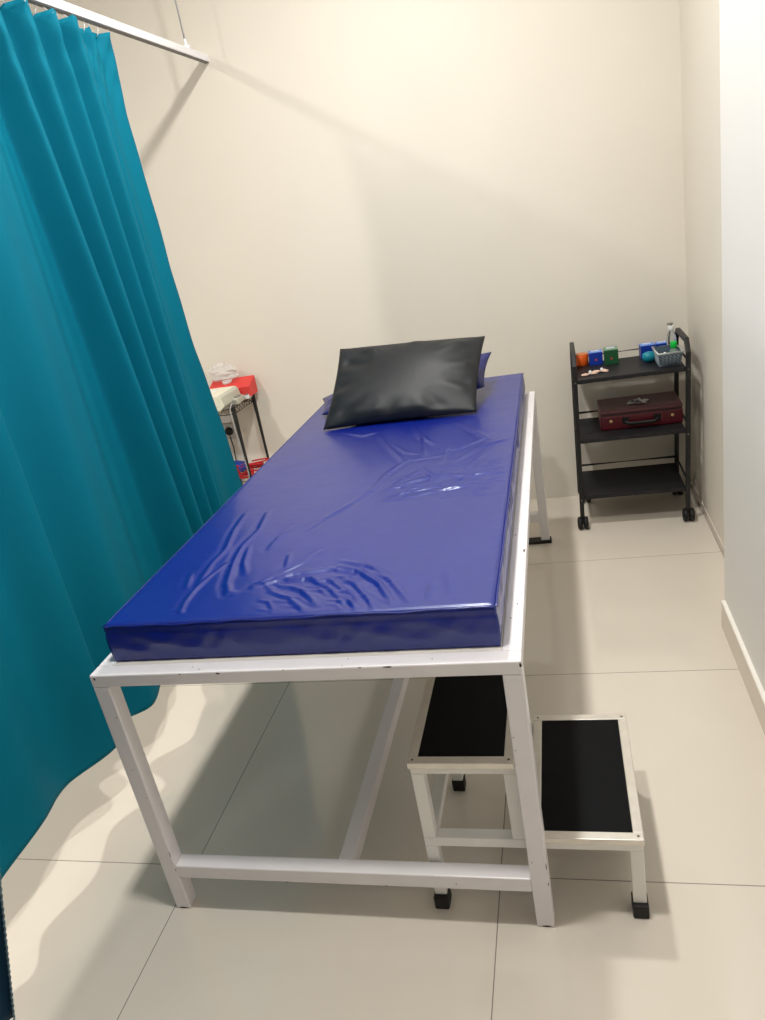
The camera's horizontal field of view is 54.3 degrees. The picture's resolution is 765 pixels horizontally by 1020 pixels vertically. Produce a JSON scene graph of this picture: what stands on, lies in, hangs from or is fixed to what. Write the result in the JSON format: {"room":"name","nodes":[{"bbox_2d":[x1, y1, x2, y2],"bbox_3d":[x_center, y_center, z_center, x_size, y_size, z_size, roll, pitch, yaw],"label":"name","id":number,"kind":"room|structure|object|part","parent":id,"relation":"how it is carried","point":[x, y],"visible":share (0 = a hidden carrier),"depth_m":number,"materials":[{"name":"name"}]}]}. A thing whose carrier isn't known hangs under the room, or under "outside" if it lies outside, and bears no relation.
{"room":"examination room","nodes":[
{"label":"examination room","id":0,"kind":"room"},
{"bbox_2d":[0,0,691,499],"bbox_3d":[-0.804,-1.328,3.683,4.482,3.000,0.100,-5,22,14],"label":"wall","id":1,"kind":"structure","parent":0,"point":[335,175],"depth_m":3.37,"materials":[{"name":"beige paint"}]},
{"bbox_2d":[219,412,231,422],"bbox_3d":[-0.852,-0.492,3.988,0.090,0.052,0.032,-5,22,14],"label":"junction box","id":2,"kind":"object","parent":1,"relation":"attached to","point":[225,419],"visible":0.48,"depth_m":3.97,"materials":[{"name":"white plastic"}]},
{"bbox_2d":[223,423,238,438],"bbox_3d":[-0.825,-0.423,4.023,0.086,0.086,0.014,-5,22,14],"label":"wall socket","id":3,"kind":"object","parent":1,"relation":"attached to","point":[233,436],"visible":0.51,"depth_m":4.01,"materials":[{"name":"white plastic"}]},
{"bbox_2d":[225,427,242,485],"bbox_3d":[-0.785,-0.182,4.106,0.056,0.568,0.030,-5,22,14],"label":"plug","id":4,"kind":"object","parent":3,"relation":"attached to","point":[229,431],"visible":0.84,"depth_m":4.00,"materials":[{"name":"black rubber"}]},
{"bbox_3d":[-0.787,-0.168,4.122,0.041,0.532,0.015,7,28,39],"label":"cord","id":5,"kind":"part","parent":4,"relation":"part of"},
{"bbox_2d":[1,487,764,1019],"bbox_3d":[-1.097,1.227,1.669,4.482,0.100,5.851,-5,22,14],"label":"floor","id":6,"kind":"structure","parent":0,"point":[623,612],"depth_m":1.91,"materials":[{"name":"tile"}]},
{"bbox_2d":[219,394,268,482],"bbox_3d":[-0.879,-0.196,3.969,0.530,0.749,0.281,-4,22,16],"label":"wire rack","id":7,"kind":"object","parent":6,"relation":"on","point":[253,399],"visible":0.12,"depth_m":3.77,"materials":[{"name":"black metal"}]},
{"bbox_2d":[210,386,239,411],"bbox_3d":[-0.890,-0.547,3.745,0.304,0.078,0.203,-4,22,17],"label":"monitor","id":8,"kind":"object","parent":7,"relation":"on","point":[223,397],"visible":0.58,"depth_m":3.67,"materials":[{"name":"beige plastic"}]},
{"bbox_2d":[210,375,257,395],"bbox_3d":[-0.778,-0.628,3.853,0.234,0.088,0.098,-5,22,15],"label":"tissue box","id":9,"kind":"object","parent":7,"relation":"on","point":[245,384],"visible":0.69,"depth_m":3.84,"materials":[{"name":"red cardboard"}]},
{"bbox_2d":[219,397,252,415],"bbox_3d":[-0.940,-0.515,3.842,0.506,0.033,0.258,-4,22,16],"label":"wire shelf","id":10,"kind":"object","parent":7,"relation":"attached to","point":[234,412],"depth_m":3.70,"materials":[{"name":"black metal"}]},
{"bbox_2d":[233,394,243,405],"bbox_3d":[-0.728,-0.550,3.732,0.028,0.036,0.130,-5,22,13],"label":"connector","id":11,"kind":"object","parent":7,"relation":"on","point":[239,398],"visible":1,"depth_m":3.72,"materials":[{"name":"grey plastic"}]},
{"bbox_2d":[229,402,249,478],"bbox_3d":[-0.683,-0.172,3.786,0.040,0.761,0.046,-5,22,14],"label":"cable","id":12,"kind":"object","parent":7,"relation":"hanging from","point":[232,402],"visible":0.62,"depth_m":3.69,"materials":[{"name":"plastic"}]},
{"bbox_2d":[235,460,243,467],"bbox_3d":[-0.808,-0.242,4.029,0.120,0.040,0.073,-4,22,16],"label":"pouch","id":13,"kind":"object","parent":7,"relation":"on","point":[237,462],"visible":0.19,"depth_m":4.00,"materials":[{"name":"blue plastic"}]},
{"bbox_3d":[-0.668,-0.167,3.787,0.020,0.730,0.021,-4,22,16],"label":"post","id":14,"kind":"part","parent":7,"relation":"part of","materials":[{"name":"black metal"}]},
{"bbox_2d":[237,467,254,478],"bbox_3d":[-0.719,-0.196,3.859,0.129,0.050,0.084,-5,22,14],"label":"cable","id":15,"kind":"object","parent":7,"relation":"on","point":[241,475],"visible":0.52,"depth_m":3.84,"materials":[{"name":"red plastic"}]},
{"bbox_2d":[238,461,246,471],"bbox_3d":[-0.714,-0.224,3.805,0.046,0.051,0.061,-23,24,-27],"label":"cable","id":16,"kind":"object","parent":15,"relation":"on","point":[244,468],"visible":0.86,"depth_m":3.80,"materials":[{"name":"blue plastic"}]},
{"bbox_2d":[244,393,251,398],"bbox_3d":[-0.688,-0.585,3.814,0.028,0.026,0.044,-4,22,16],"label":"clamp","id":17,"kind":"object","parent":7,"relation":"on","point":[246,396],"visible":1,"depth_m":3.80,"materials":[{"name":"white plastic"}]},
{"bbox_2d":[236,458,268,470],"bbox_3d":[-0.687,-0.242,3.960,0.189,0.049,0.104,-5,22,14],"label":"cable","id":18,"kind":"object","parent":7,"relation":"on","point":[259,464],"visible":0.65,"depth_m":3.92,"materials":[{"name":"red plastic"}]},
{"bbox_3d":[-0.611,-0.267,4.011,0.020,0.730,0.021,-4,22,16],"label":"post","id":19,"kind":"part","parent":7,"relation":"part of","materials":[{"name":"black metal"}]},
{"bbox_2d":[89,391,554,926],"bbox_3d":[0.066,0.242,2.496,0.931,0.690,1.972,-5,22,14],"label":"bed","id":20,"kind":"object","parent":6,"relation":"on","point":[506,660],"visible":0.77,"depth_m":1.63,"materials":[{"name":"white metal"}]},
{"bbox_3d":[-0.416,-0.021,2.484,0.038,0.030,1.892,-5,22,14],"label":"rail","id":21,"kind":"part","parent":20,"relation":"part of","materials":[{"name":"white metal"}]},
{"bbox_3d":[-0.545,0.676,1.743,0.038,0.660,0.038,-5,22,14],"label":"leg","id":22,"kind":"part","parent":20,"relation":"part of","materials":[{"name":"white metal"}]},
{"bbox_3d":[-0.181,0.323,1.508,0.918,0.030,0.038,-5,22,14],"label":"rail","id":23,"kind":"part","parent":20,"relation":"part of","materials":[{"name":"white metal"}]},
{"bbox_2d":[102,373,524,660],"bbox_3d":[-0.003,-0.123,2.362,0.851,0.099,1.899,-5,22,14],"label":"mattress","id":24,"kind":"object","parent":20,"relation":"on","point":[396,534],"visible":0.8,"depth_m":1.75,"materials":[{"name":"blue leather"}]},
{"bbox_2d":[323,336,484,429],"bbox_3d":[0.080,-0.488,2.781,0.607,0.240,0.298,-5,22,14],"label":"pillow","id":25,"kind":"object","parent":24,"relation":"on","point":[415,379],"visible":1,"depth_m":2.73,"materials":[{"name":"black leather"}]},
{"bbox_2d":[322,352,490,414],"bbox_3d":[0.074,-0.494,2.967,0.727,0.120,0.229,-6,22,12],"label":"pillow","id":26,"kind":"object","parent":24,"relation":"on","point":[484,357],"visible":0.12,"depth_m":2.92,"materials":[{"name":"blue plastic"}]},
{"bbox_3d":[0.432,-0.096,2.265,0.038,0.030,1.892,-5,22,14],"label":"rail","id":27,"kind":"part","parent":20,"relation":"part of","materials":[{"name":"white metal"}]},
{"bbox_3d":[0.303,0.601,1.525,0.038,0.660,0.038,-5,22,14],"label":"leg","id":28,"kind":"part","parent":20,"relation":"part of","materials":[{"name":"white metal"}]},
{"bbox_3d":[0.711,0.138,3.380,0.107,0.012,0.052,-5,22,14],"label":"foot plate","id":29,"kind":"part","parent":20,"relation":"part of","materials":[{"name":"black rubber"}]},
{"bbox_3d":[0.680,-0.167,3.255,0.038,0.648,0.038,-5,22,14],"label":"leg","id":30,"kind":"part","parent":20,"relation":"part of","materials":[{"name":"white metal"}]},
{"bbox_2d":[406,675,649,918],"bbox_3d":[0.351,0.625,1.767,0.469,0.423,0.409,-5,22,14],"label":"step stool","id":31,"kind":"object","parent":6,"relation":"on","point":[587,782],"visible":0.73,"depth_m":1.65,"materials":[{"name":"white metal"}]},
{"bbox_3d":[0.125,0.811,1.699,0.028,0.155,0.028,-5,22,14],"label":"leg","id":32,"kind":"part","parent":31,"relation":"part of","materials":[{"name":"white metal"}]},
{"bbox_3d":[0.196,0.669,2.023,0.028,0.155,0.028,-5,22,14],"label":"leg","id":33,"kind":"part","parent":31,"relation":"part of","materials":[{"name":"white metal"}]},
{"bbox_3d":[0.199,0.450,1.725,0.224,0.016,0.405,-5,22,14],"label":"edge trim","id":34,"kind":"part","parent":31,"relation":"part of","materials":[{"name":"metal"}]},
{"bbox_3d":[0.204,0.465,1.730,0.224,0.022,0.389,-5,22,14],"label":"frame","id":35,"kind":"part","parent":31,"relation":"part of","materials":[{"name":"white metal"}]},
{"bbox_3d":[0.354,0.639,1.774,0.463,0.025,0.389,-5,22,14],"label":"frame","id":36,"kind":"part","parent":31,"relation":"part of","materials":[{"name":"white metal"}]},
{"bbox_3d":[0.466,0.612,1.738,0.229,0.016,0.405,-5,22,14],"label":"edge trim","id":37,"kind":"part","parent":31,"relation":"part of","materials":[{"name":"metal"}]},
{"bbox_3d":[0.544,0.774,1.591,0.028,0.155,0.028,-5,22,14],"label":"leg","id":38,"kind":"part","parent":31,"relation":"part of","materials":[{"name":"white metal"}]},
{"bbox_2d":[569,327,694,528],"bbox_3d":[1.103,-0.362,3.363,0.505,0.801,0.371,-5,22,14],"label":"trolley","id":39,"kind":"object","parent":6,"relation":"on","point":[656,478],"visible":0.88,"depth_m":3.31,"materials":[{"name":"black metal"}]},
{"bbox_2d":[576,352,588,366],"bbox_3d":[0.907,-0.686,3.401,0.058,0.053,0.058,-5,22,14],"label":"tub","id":40,"kind":"object","parent":39,"relation":"on","point":[581,358],"visible":0.86,"depth_m":3.38,"materials":[{"name":"orange plastic"}]},
{"bbox_3d":[0.903,-0.708,3.392,0.054,0.004,0.054,-5,22,14],"label":"lid","id":41,"kind":"part","parent":40,"relation":"part of","materials":[{"name":"orange plastic"}]},
{"bbox_2d":[581,370,596,375],"bbox_3d":[0.889,-0.591,3.217,0.069,0.018,0.027,-9,21,4],"label":"clip","id":42,"kind":"object","parent":39,"relation":"on","point":[590,371],"visible":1,"depth_m":3.21,"materials":[{"name":"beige plastic"}]},
{"bbox_2d":[588,349,602,365],"bbox_3d":[0.965,-0.691,3.380,0.058,0.057,0.056,-6,22,13],"label":"carton","id":43,"kind":"object","parent":39,"relation":"on","point":[595,356],"visible":1,"depth_m":3.36,"materials":[{"name":"blue cardboard"}]},
{"bbox_2d":[594,368,608,372],"bbox_3d":[0.942,-0.605,3.229,0.069,0.018,0.027,4,26,33],"label":"clip","id":44,"kind":"object","parent":39,"relation":"on","point":[601,369],"visible":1,"depth_m":3.22,"materials":[{"name":"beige plastic"}]},
{"bbox_2d":[603,346,618,364],"bbox_3d":[1.024,-0.694,3.348,0.060,0.065,0.075,-5,22,15],"label":"carton","id":45,"kind":"object","parent":39,"relation":"on","point":[611,356],"visible":1,"depth_m":3.32,"materials":[{"name":"green cardboard"}]},
{"bbox_2d":[577,356,685,384],"bbox_3d":[1.070,-0.624,3.266,0.433,0.018,0.320,-5,22,14],"label":"shelf","id":46,"kind":"object","parent":39,"relation":"attached to","point":[627,367],"depth_m":3.18,"materials":[{"name":"black metal"}]},
{"bbox_2d":[579,417,685,443],"bbox_3d":[1.109,-0.380,3.365,0.433,0.018,0.320,-5,22,14],"label":"shelf","id":47,"kind":"object","parent":39,"relation":"attached to","point":[590,429],"depth_m":3.26,"materials":[{"name":"black metal"}]},
{"bbox_2d":[582,463,685,499],"bbox_3d":[1.149,-0.136,3.464,0.433,0.018,0.320,-5,22,14],"label":"shelf","id":48,"kind":"object","parent":39,"relation":"attached to","point":[656,478],"depth_m":3.43,"materials":[{"name":"black metal"}]},
{"bbox_2d":[597,391,682,430],"bbox_3d":[1.152,-0.442,3.354,0.344,0.088,0.248,-5,22,14],"label":"briefcase","id":49,"kind":"object","parent":39,"relation":"on","point":[661,408],"visible":1,"depth_m":3.28,"materials":[{"name":"red leather"}]},
{"bbox_3d":[1.069,-0.395,3.283,0.028,0.030,0.006,-5,22,14],"label":"handle mount","id":50,"kind":"part","parent":49,"relation":"part of","materials":[{"name":"black rubber"}]},
{"bbox_2d":[627,398,648,404],"bbox_3d":[1.139,-0.491,3.331,0.090,0.019,0.068,1,24,28],"label":"packet","id":51,"kind":"object","parent":49,"relation":"on","point":[638,400],"visible":1,"depth_m":3.33,"materials":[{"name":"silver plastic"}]},
{"bbox_3d":[1.149,-0.480,3.354,0.344,0.018,0.220,-5,22,14],"label":"case lid","id":52,"kind":"part","parent":49,"relation":"part of","materials":[{"name":"brown leather"}]},
{"bbox_3d":[1.132,-0.391,3.258,0.147,0.026,0.028,-5,22,14],"label":"handle","id":53,"kind":"part","parent":49,"relation":"part of","materials":[{"name":"black plastic"}]},
{"bbox_3d":[1.135,-0.396,3.272,0.336,0.054,0.004,-5,22,14],"label":"panel","id":54,"kind":"part","parent":49,"relation":"part of","materials":[{"name":"red leather"}]},
{"bbox_3d":[1.197,-0.406,3.250,0.028,0.030,0.006,-5,22,14],"label":"handle mount","id":55,"kind":"part","parent":49,"relation":"part of","materials":[{"name":"black rubber"}]},
{"bbox_2d":[639,342,654,358],"bbox_3d":[1.177,-0.710,3.323,0.060,0.059,0.061,-6,22,12],"label":"carton","id":56,"kind":"object","parent":39,"relation":"on","point":[643,347],"visible":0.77,"depth_m":3.30,"materials":[{"name":"blue cardboard"}]},
{"bbox_2d":[642,351,654,361],"bbox_3d":[1.160,-0.665,3.235,0.066,0.046,0.047,-5,22,14],"label":"ball","id":57,"kind":"object","parent":39,"relation":"on","point":[648,356],"visible":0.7,"depth_m":3.22,"materials":[{"name":"teal rubber"}]},
{"bbox_2d":[655,341,666,345],"bbox_3d":[1.238,-0.714,3.305,0.056,0.059,0.050,-4,22,16],"label":"carton","id":58,"kind":"object","parent":39,"relation":"on","point":[659,343],"visible":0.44,"depth_m":3.28,"materials":[{"name":"blue cardboard"}]},
{"bbox_2d":[651,344,683,366],"bbox_3d":[1.208,-0.655,3.167,0.104,0.062,0.160,-6,22,12],"label":"basket","id":59,"kind":"object","parent":39,"relation":"on","point":[662,359],"visible":0.94,"depth_m":3.12,"materials":[{"name":"plastic"}]},
{"bbox_2d":[669,341,677,351],"bbox_3d":[1.235,-0.674,3.164,0.037,0.083,0.037,-5,22,14],"label":"bottle","id":60,"kind":"object","parent":59,"relation":"in","point":[673,344],"visible":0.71,"depth_m":3.15,"materials":[{"name":"green plastic"}]},
{"bbox_2d":[666,322,675,344],"bbox_3d":[1.252,-0.737,3.235,0.040,0.148,0.040,-5,22,14],"label":"bottle","id":61,"kind":"object","parent":39,"relation":"on","point":[671,336],"visible":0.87,"depth_m":3.21,"materials":[{"name":"clear plastic"}]},
{"bbox_2d":[679,0,723,544],"bbox_3d":[1.176,-1.245,2.529,0.100,3.000,1.261,-5,22,14],"label":"wall","id":62,"kind":"structure","parent":0,"point":[699,19],"depth_m":2.87,"materials":[{"name":"beige paint"}]},
{"bbox_2d":[691,480,723,553],"bbox_3d":[1.386,0.117,3.083,0.004,0.030,1.261,-5,22,14],"label":"baseboard","id":63,"kind":"structure","parent":62,"relation":"attached to","point":[718,539],"depth_m":3.26,"materials":[{"name":"tile"}]},
{"bbox_2d":[719,0,764,691],"bbox_3d":[0.573,-0.123,0.006,0.202,3.000,4.390,-5,22,14],"label":"wall pier","id":64,"kind":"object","parent":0,"point":[742,22],"visible":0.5,"depth_m":1.92,"materials":[{"name":"white paint"}]},
{"bbox_2d":[721,600,764,733],"bbox_3d":[0.722,1.214,0.556,0.012,0.100,4.378,-5,22,14],"label":"baseboard","id":65,"kind":"object","parent":64,"relation":"attached to","point":[755,690],"visible":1,"depth_m":2.23,"materials":[{"name":"tile"}]},
{"bbox_3d":[-1.639,-1.608,0.538,4.482,0.100,5.851,-5,22,14],"label":"ceiling","id":66,"kind":"structure","parent":0,"visible":0},
{"bbox_2d":[27,0,208,63],"bbox_3d":[-0.321,-1.837,1.674,1.714,0.763,2.914,-5,22,14],"label":"rail","id":67,"kind":"object","parent":66,"relation":"hanging from","point":[60,6],"visible":1,"depth_m":2.65,"materials":[{"name":"white metal"}]},
{"bbox_2d":[0,868,14,1019],"bbox_3d":[-0.636,0.044,0.989,1.062,2.047,0.106,-5,22,14],"label":"curtain","id":68,"kind":"object","parent":67,"relation":"hanging from","point":[7,1011],"visible":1,"depth_m":1.39,"materials":[{"name":"teal fabric"}]},
{"bbox_2d":[0,0,241,879],"bbox_3d":[-0.947,-0.330,2.104,0.127,2.085,2.083,-5,22,14],"label":"curtain","id":69,"kind":"object","parent":67,"relation":"hanging from","point":[115,451],"visible":0.87,"depth_m":2.22,"materials":[{"name":"teal fabric"}]},
{"bbox_3d":[-0.890,-2.285,3.013,0.009,0.722,0.009,-5,22,14],"label":"hanger rod","id":70,"kind":"part","parent":67,"relation":"part of","materials":[{"name":"white metal"}]}
]}

